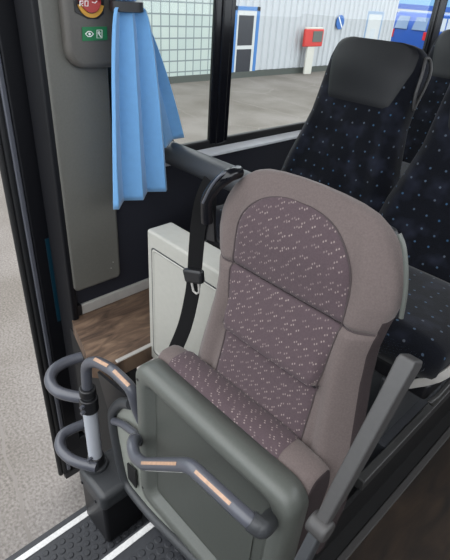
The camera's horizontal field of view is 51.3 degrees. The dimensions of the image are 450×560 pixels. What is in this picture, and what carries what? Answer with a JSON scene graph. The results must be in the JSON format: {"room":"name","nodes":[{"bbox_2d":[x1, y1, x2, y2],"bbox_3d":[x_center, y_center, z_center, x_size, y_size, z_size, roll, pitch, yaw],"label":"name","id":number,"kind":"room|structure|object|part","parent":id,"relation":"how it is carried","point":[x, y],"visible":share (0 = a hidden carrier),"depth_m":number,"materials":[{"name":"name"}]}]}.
{"room":"vehicle interior","nodes":[
{"label":"vehicle interior","id":0,"kind":"room"},
{"bbox_2d":[5,505,148,559],"bbox_3d":[-0.696,1.079,1.483,1.100,0.063,0.335,-24,41,-37],"label":"step","id":1,"kind":"structure","parent":0,"point":[84,540],"depth_m":1.68,"materials":[{"name":"grey rubber"}]},
{"bbox_2d":[15,511,88,559],"bbox_3d":[-0.847,1.025,1.495,0.930,0.003,0.022,-24,41,-37],"label":"trim","id":2,"kind":"structure","parent":1,"relation":"attached to","point":[84,515],"depth_m":1.68,"materials":[{"name":"white plastic"}]},
{"bbox_2d":[79,448,140,541],"bbox_3d":[-0.410,0.775,1.694,0.163,0.275,0.168,-24,41,-37],"label":"housing","id":3,"kind":"object","parent":1,"relation":"on","point":[110,508],"visible":0.65,"depth_m":1.62,"materials":[{"name":"black plastic"}]},
{"bbox_2d":[44,352,107,474],"bbox_3d":[-0.512,0.456,1.585,0.153,0.372,0.271,-15,36,-28],"label":"post","id":4,"kind":"object","parent":3,"relation":"on","point":[96,462],"visible":0.98,"depth_m":1.56,"materials":[{"name":"grey metal"}]},
{"bbox_3d":[-0.519,0.329,1.531,0.135,0.037,0.237,-10,34,-21],"label":"swing arm","id":5,"kind":"part","parent":4,"relation":"part of"},
{"bbox_3d":[-0.527,0.595,1.643,0.121,0.037,0.234,-14,36,-27],"label":"swing arm","id":6,"kind":"part","parent":4,"relation":"part of"},
{"bbox_2d":[81,356,137,423],"bbox_3d":[-0.328,0.300,1.329,0.274,0.182,0.049,25,37,30],"label":"grab rail","id":7,"kind":"object","parent":4,"relation":"attached to","point":[100,363],"visible":0.81,"depth_m":1.27,"materials":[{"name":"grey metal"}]},
{"bbox_3d":[-0.402,0.692,1.645,0.159,0.080,0.168,-24,41,-37],"label":"lid","id":8,"kind":"part","parent":3,"relation":"part of","materials":[{"name":"black plastic"}]},
{"bbox_2d":[70,328,122,451],"bbox_3d":[-0.381,0.582,1.766,0.020,0.612,0.660,-24,41,-37],"label":"wall","id":9,"kind":"structure","parent":0,"point":[103,410],"depth_m":1.85,"materials":[{"name":"black plastic"}]},
{"bbox_2d":[14,0,83,431],"bbox_3d":[-0.558,-0.416,1.465,0.026,2.600,0.118,-24,41,-37],"label":"trim","id":10,"kind":"structure","parent":9,"relation":"attached to","point":[27,11],"depth_m":1.47,"materials":[{"name":"black rubber"}]},
{"bbox_2d":[72,288,152,379],"bbox_3d":[2.186,-0.933,3.914,7.469,0.060,0.331,-24,41,-37],"label":"floor","id":11,"kind":"structure","parent":0,"point":[112,331],"depth_m":1.72,"materials":[{"name":"brown wood"}]},
{"bbox_2d":[115,343,150,362],"bbox_3d":[-0.225,0.220,1.707,0.394,0.024,0.016,-24,41,-37],"label":"trim","id":12,"kind":"structure","parent":11,"relation":"attached to","point":[126,356],"depth_m":1.62,"materials":[{"name":"metal"}]},
{"bbox_2d":[148,223,220,358],"bbox_3d":[-0.105,0.117,1.489,0.098,0.508,0.343,-24,41,-37],"label":"equipment box","id":13,"kind":"object","parent":11,"relation":"on","point":[168,244],"visible":0.47,"depth_m":1.42,"materials":[{"name":"white plastic"}]},
{"bbox_3d":[-0.132,0.141,1.460,0.007,0.413,0.305,-24,41,-37],"label":"door panel","id":14,"kind":"part","parent":13,"relation":"part of","materials":[{"name":"white plastic"}]},
{"bbox_2d":[98,521,186,559],"bbox_3d":[-0.383,1.059,1.115,1.120,0.063,0.535,-24,41,-37],"label":"step","id":15,"kind":"structure","parent":0,"point":[153,545],"depth_m":1.45,"materials":[{"name":"grey rubber"}]},
{"bbox_2d":[102,522,153,559],"bbox_3d":[-0.596,0.948,1.212,1.000,0.003,0.020,-24,41,-37],"label":"trim","id":16,"kind":"structure","parent":15,"relation":"attached to","point":[149,526],"depth_m":1.46,"materials":[{"name":"white plastic"}]},
{"bbox_2d":[107,397,195,559],"bbox_3d":[-0.150,0.629,1.330,0.048,0.468,0.665,-24,41,-37],"label":"panel","id":17,"kind":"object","parent":15,"relation":"on","point":[121,420],"depth_m":1.49,"materials":[{"name":"grey plastic"}]},
{"bbox_2d":[97,371,126,409],"bbox_3d":[-0.351,0.491,1.560,0.010,0.399,0.219,-24,41,-37],"label":"gusset plate","id":18,"kind":"object","parent":17,"relation":"attached to","point":[111,391],"visible":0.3,"depth_m":1.50,"materials":[{"name":"black plastic"}]},
{"bbox_3d":[-0.134,0.626,1.334,0.008,0.438,0.649,-24,41,-37],"label":"panel","id":19,"kind":"part","parent":17,"relation":"part of","materials":[{"name":"grey plastic"}]},
{"bbox_2d":[127,165,421,559],"bbox_3d":[-0.008,0.377,1.063,0.414,1.200,0.642,-24,41,-37],"label":"seat","id":20,"kind":"object","parent":15,"relation":"on","point":[254,445],"visible":1,"depth_m":0.87,"materials":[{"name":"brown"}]},
{"bbox_3d":[-0.083,0.406,0.987,0.098,0.270,0.474,-24,41,-37],"label":"grab handle","id":21,"kind":"part","parent":20,"relation":"part of","materials":[{"name":"grey metal"}]},
{"bbox_3d":[-0.071,0.018,1.121,0.031,0.037,0.007,23,36,27],"label":"tongue plate","id":22,"kind":"part","parent":20,"relation":"part of","materials":[{"name":"metal"}]},
{"bbox_2d":[158,345,329,555],"bbox_3d":[0.004,0.451,1.093,0.100,0.486,0.456,-24,41,-37],"label":"seat cushion","id":23,"kind":"object","parent":20,"relation":"on","point":[292,452],"depth_m":0.91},
{"bbox_3d":[0.069,0.420,0.812,0.045,0.090,0.090,22,36,26],"label":"handle","id":24,"kind":"part","parent":20,"relation":"part of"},
{"bbox_3d":[0.105,0.157,0.954,0.191,0.698,0.453,-24,41,-37],"label":"backrest","id":25,"kind":"part","parent":20,"relation":"part of","materials":[{"name":"fabric"}]},
{"bbox_3d":[0.100,0.530,0.785,0.138,0.284,0.020,-24,41,-37],"label":"pivot arm","id":26,"kind":"part","parent":20,"relation":"part of"},
{"bbox_3d":[0.217,0.255,0.725,0.181,0.293,0.028,-24,41,-37],"label":"armrest","id":27,"kind":"part","parent":20,"relation":"part of","materials":[{"name":"grey plastic"}]},
{"bbox_2d":[76,138,296,303],"bbox_3d":[2.127,-1.702,3.641,7.395,2.350,0.070,-24,41,-37],"label":"wall","id":28,"kind":"structure","parent":0,"point":[135,218],"depth_m":1.88,"materials":[{"name":"black plastic"}]},
{"bbox_2d":[0,0,136,478],"bbox_3d":[-0.571,-0.188,1.799,0.465,2.640,0.065,-24,41,-37],"label":"door","id":29,"kind":"structure","parent":28,"relation":"in","point":[19,169],"depth_m":1.63,"materials":[{"name":"black metal"}]},
{"bbox_2d":[38,0,119,290],"bbox_3d":[-0.400,-0.755,1.288,0.225,1.818,0.085,-24,41,-37],"label":"pillar cover","id":30,"kind":"structure","parent":28,"relation":"attached to","point":[76,34],"depth_m":1.45,"materials":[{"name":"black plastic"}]},
{"bbox_3d":[-0.366,-0.758,1.268,0.060,0.060,0.014,-24,41,-37],"label":"valve knob","id":31,"kind":"part","parent":30,"relation":"part of","materials":[{"name":"red plastic"}]},
{"bbox_2d":[109,0,183,209],"bbox_3d":[-0.235,-0.689,1.420,0.355,0.908,0.110,-24,41,-37],"label":"window curtain","id":32,"kind":"object","parent":30,"relation":"hanging from","point":[145,116],"visible":1,"depth_m":1.46,"materials":[{"name":"blue fabric"}]},
{"bbox_2d":[77,303,82,315],"bbox_3d":[-0.556,0.112,1.774,0.024,0.046,0.020,-24,41,-37],"label":"trim","id":33,"kind":"structure","parent":28,"relation":"attached to","point":[80,312],"depth_m":1.77,"materials":[{"name":"black plastic"}]},
{"bbox_2d":[81,278,148,314],"bbox_3d":[-0.210,-0.037,2.067,0.970,0.045,0.014,-24,41,-37],"label":"baseboard","id":34,"kind":"structure","parent":28,"relation":"attached to","point":[121,293],"depth_m":1.87,"materials":[{"name":"metal"}]},
{"bbox_2d":[164,140,250,190],"bbox_3d":[-0.013,-0.119,1.673,0.100,0.623,0.685,-24,41,-37],"label":"bar","id":35,"kind":"object","parent":28,"relation":"attached to","point":[198,164],"visible":0.25,"depth_m":1.58,"materials":[{"name":"black plastic"}]},
{"bbox_2d":[207,0,235,143],"bbox_3d":[0.005,-1.024,1.631,0.100,1.090,0.028,-24,41,-37],"label":"trim","id":36,"kind":"structure","parent":28,"relation":"attached to","point":[223,21],"depth_m":1.76,"materials":[{"name":"black"}]},
{"bbox_2d":[165,130,300,165],"bbox_3d":[2.164,-1.494,3.751,7.000,0.035,0.032,-24,41,-37],"label":"trim","id":37,"kind":"structure","parent":28,"relation":"attached to","point":[224,149],"depth_m":2.02,"materials":[{"name":"silver metal"}]},
{"bbox_2d":[181,121,305,150],"bbox_3d":[2.249,-2.009,3.519,7.170,1.105,0.024,-24,41,-37],"label":"trim","id":38,"kind":"structure","parent":28,"relation":"attached to","point":[202,144],"depth_m":2.02,"materials":[{"name":"black plastic"}]},
{"bbox_2d":[422,0,447,55],"bbox_3d":[1.222,-1.558,2.647,0.130,1.090,0.028,-24,41,-37],"label":"trim","id":39,"kind":"structure","parent":28,"relation":"attached to","point":[439,7],"depth_m":2.68,"materials":[{"name":"black"}]},
{"bbox_2d":[312,397,449,559],"bbox_3d":[2.890,-0.491,3.410,7.340,0.132,0.010,-24,41,-37],"label":"wall","id":40,"kind":"structure","parent":0,"point":[355,503],"depth_m":1.38,"materials":[{"name":"black plastic"}]},
{"bbox_2d":[336,427,449,559],"bbox_3d":[2.905,-0.404,3.405,7.380,0.016,0.020,-24,41,-37],"label":"trim","id":41,"kind":"structure","parent":40,"relation":"attached to","point":[401,488],"depth_m":1.39,"materials":[{"name":"grey metal"}]},
{"bbox_2d":[354,389,449,490],"bbox_3d":[2.959,-0.593,3.430,7.150,0.041,0.025,-24,41,-37],"label":"trim","id":42,"kind":"structure","parent":40,"relation":"attached to","point":[366,476],"depth_m":1.36,"materials":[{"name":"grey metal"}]},
{"bbox_2d":[316,410,449,559],"bbox_3d":[2.433,0.060,2.635,9.300,0.050,1.670,-24,41,-37],"label":"floor","id":43,"kind":"structure","parent":0,"point":[416,526],"depth_m":1.34,"materials":[{"name":"brown wood"}]},
{"bbox_2d":[362,370,449,470],"bbox_3d":[2.731,-0.710,3.765,7.000,0.212,0.790,-24,41,-37],"label":"platform","id":44,"kind":"object","parent":43,"relation":"on","point":[420,404],"visible":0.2,"depth_m":1.46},
{"bbox_2d":[205,36,432,248],"bbox_3d":[0.319,-0.350,1.750,0.700,0.978,0.518,-24,41,-37],"label":"passenger seat","id":45,"kind":"object","parent":44,"relation":"on","point":[352,140],"visible":0.59,"depth_m":1.70,"materials":[{"name":"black fabric"}]},
{"bbox_3d":[0.211,-0.116,1.793,0.380,0.055,0.440,-24,41,-37],"label":"seat frame","id":46,"kind":"part","parent":45,"relation":"part of","materials":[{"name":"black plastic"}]},
{"bbox_2d":[216,204,223,242],"bbox_3d":[0.205,-0.177,1.744,0.410,0.166,0.464,-24,41,-37],"label":"cushion","id":47,"kind":"object","parent":45,"relation":"on","point":[219,208],"depth_m":1.68,"materials":[{"name":"fabric"}]},
{"bbox_3d":[0.463,-0.515,1.800,0.319,0.728,0.512,-24,41,-37],"label":"backrest","id":48,"kind":"part","parent":45,"relation":"part of","materials":[{"name":"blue fabric"}]},
{"bbox_2d":[374,84,449,436],"bbox_3d":[0.603,-0.099,1.377,0.700,0.978,0.518,-24,41,-37],"label":"passenger seat","id":49,"kind":"object","parent":44,"relation":"on","point":[418,205],"visible":0.48,"depth_m":1.44,"materials":[{"name":"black fabric"}]},
{"bbox_3d":[0.524,0.325,1.387,0.278,0.238,0.040,-24,41,-37],"label":"leg","id":50,"kind":"part","parent":49,"relation":"part of","materials":[{"name":"grey plastic"}]},
{"bbox_3d":[0.495,0.135,1.421,0.380,0.055,0.440,-24,41,-37],"label":"seat frame","id":51,"kind":"part","parent":49,"relation":"part of","materials":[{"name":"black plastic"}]},
{"bbox_2d":[377,265,449,379],"bbox_3d":[0.489,0.074,1.371,0.410,0.166,0.464,-24,41,-37],"label":"cushion","id":52,"kind":"object","parent":49,"relation":"on","point":[423,333],"depth_m":1.17,"materials":[{"name":"black fabric"}]},
{"bbox_3d":[0.747,-0.264,1.428,0.319,0.728,0.512,-24,41,-37],"label":"backrest","id":53,"kind":"part","parent":49,"relation":"part of","materials":[{"name":"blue fabric"}]},
{"bbox_3d":[0.501,0.239,1.151,0.121,0.120,0.028,13,33,14],"label":"trim","id":54,"kind":"part","parent":49,"relation":"part of","materials":[{"name":"plastic"}]},
{"bbox_3d":[0.656,0.236,1.282,0.437,0.059,0.014,-24,41,-37],"label":"trim","id":55,"kind":"part","parent":49,"relation":"part of","materials":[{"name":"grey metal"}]},
{"bbox_2d":[399,29,449,179],"bbox_3d":[0.931,-0.644,2.244,0.700,0.978,0.518,-24,41,-37],"label":"passenger seat","id":56,"kind":"object","parent":44,"relation":"on","point":[429,104],"visible":0.27,"depth_m":2.29,"materials":[{"name":"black fabric"}]},
{"bbox_2d":[399,161,409,179],"bbox_3d":[0.818,-0.471,2.238,0.410,0.166,0.464,-24,41,-37],"label":"cushion","id":57,"kind":"object","parent":56,"relation":"on","point":[405,164],"depth_m":2.22,"materials":[{"name":"fabric"}]},
{"label":"outside","id":58,"kind":"structure","parent":0,"visible":0},
{"bbox_2d":[0,71,325,559],"bbox_3d":[4.588,-18.225,34.302,180.000,0.001,130.000,-24,41,-37],"label":"ground","id":59,"kind":"structure","parent":58,"point":[34,498],"depth_m":3.10,"materials":[{"name":"concrete"}]},
{"bbox_2d":[136,0,398,83],"bbox_3d":[-6.651,-7.784,9.890,31.320,6.400,6.060,-24,41,-37],"label":"building","id":60,"kind":"structure","parent":59,"relation":"on","point":[268,34],"depth_m":14.13,"materials":[{"name":"grey metal"}]},
{"bbox_3d":[0.544,-6.523,13.950,0.610,0.630,0.006,-24,41,-37],"label":"door pane","id":61,"kind":"part","parent":60,"relation":"part of","materials":[{"name":"grey glass"}]},
{"bbox_3d":[0.568,-6.906,13.753,0.790,1.750,0.052,-24,41,-37],"label":"entrance door","id":62,"kind":"part","parent":60,"relation":"part of","materials":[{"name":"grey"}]},
{"bbox_3d":[0.596,-7.202,13.531,0.610,0.770,0.006,-24,41,-37],"label":"door pane","id":63,"kind":"part","parent":60,"relation":"part of","materials":[{"name":"grey glass"}]},
{"bbox_3d":[0.572,-6.938,13.730,1.050,1.870,0.058,-24,41,-37],"label":"door frame","id":64,"kind":"part","parent":60,"relation":"part of","materials":[{"name":"blue metal"}]},
{"bbox_2d":[336,15,343,28],"bbox_3d":[3.974,-8.892,16.161,0.437,0.437,0.035,-24,41,-37],"label":"round sign","id":65,"kind":"object","parent":60,"relation":"attached to","point":[340,20],"visible":1,"depth_m":16.13,"materials":[{"name":"blue metal"}]},
{"bbox_3d":[5.551,-9.088,17.875,0.900,1.820,0.008,-24,41,-37],"label":"door","id":66,"kind":"part","parent":60,"relation":"part of","materials":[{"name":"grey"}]},
{"bbox_3d":[5.536,-9.142,17.864,1.100,1.920,0.055,-24,41,-37],"label":"door frame","id":67,"kind":"part","parent":60,"relation":"part of","materials":[{"name":"blue"}]},
{"bbox_2d":[302,27,323,73],"bbox_3d":[2.850,-7.545,15.447,0.961,1.396,0.112,-24,41,-37],"label":"box","id":68,"kind":"object","parent":59,"relation":"on","point":[313,36],"visible":1,"depth_m":15.30,"materials":[{"name":"red metal"}]},
{"bbox_3d":[2.782,-7.301,15.559,0.380,0.854,0.070,-24,41,-37],"label":"post","id":69,"kind":"part","parent":68,"relation":"part of","materials":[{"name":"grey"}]},
{"bbox_3d":[2.878,-8.114,15.097,0.901,0.060,0.070,-24,41,-37],"label":"lid","id":70,"kind":"part","parent":68,"relation":"part of","materials":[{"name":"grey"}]},
{"bbox_3d":[3.022,-7.940,15.284,0.496,0.312,0.014,-24,41,-37],"label":"label plate","id":71,"kind":"part","parent":68,"relation":"part of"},
{"bbox_2d":[391,11,449,48],"bbox_3d":[10.753,-12.778,24.368,5.073,1.945,2.065,-24,41,-37],"label":"van","id":72,"kind":"object","parent":59,"relation":"on","point":[410,27],"visible":0.42,"depth_m":22.77,"materials":[{"name":"blue metal"}]},
{"bbox_2d":[396,0,449,14],"bbox_3d":[15.997,-21.853,36.433,1.500,5.400,52.000,-24,41,-37],"label":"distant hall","id":73,"kind":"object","parent":59,"relation":"on","point":[404,5],"visible":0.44,"depth_m":36.53,"materials":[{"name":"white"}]}
]}

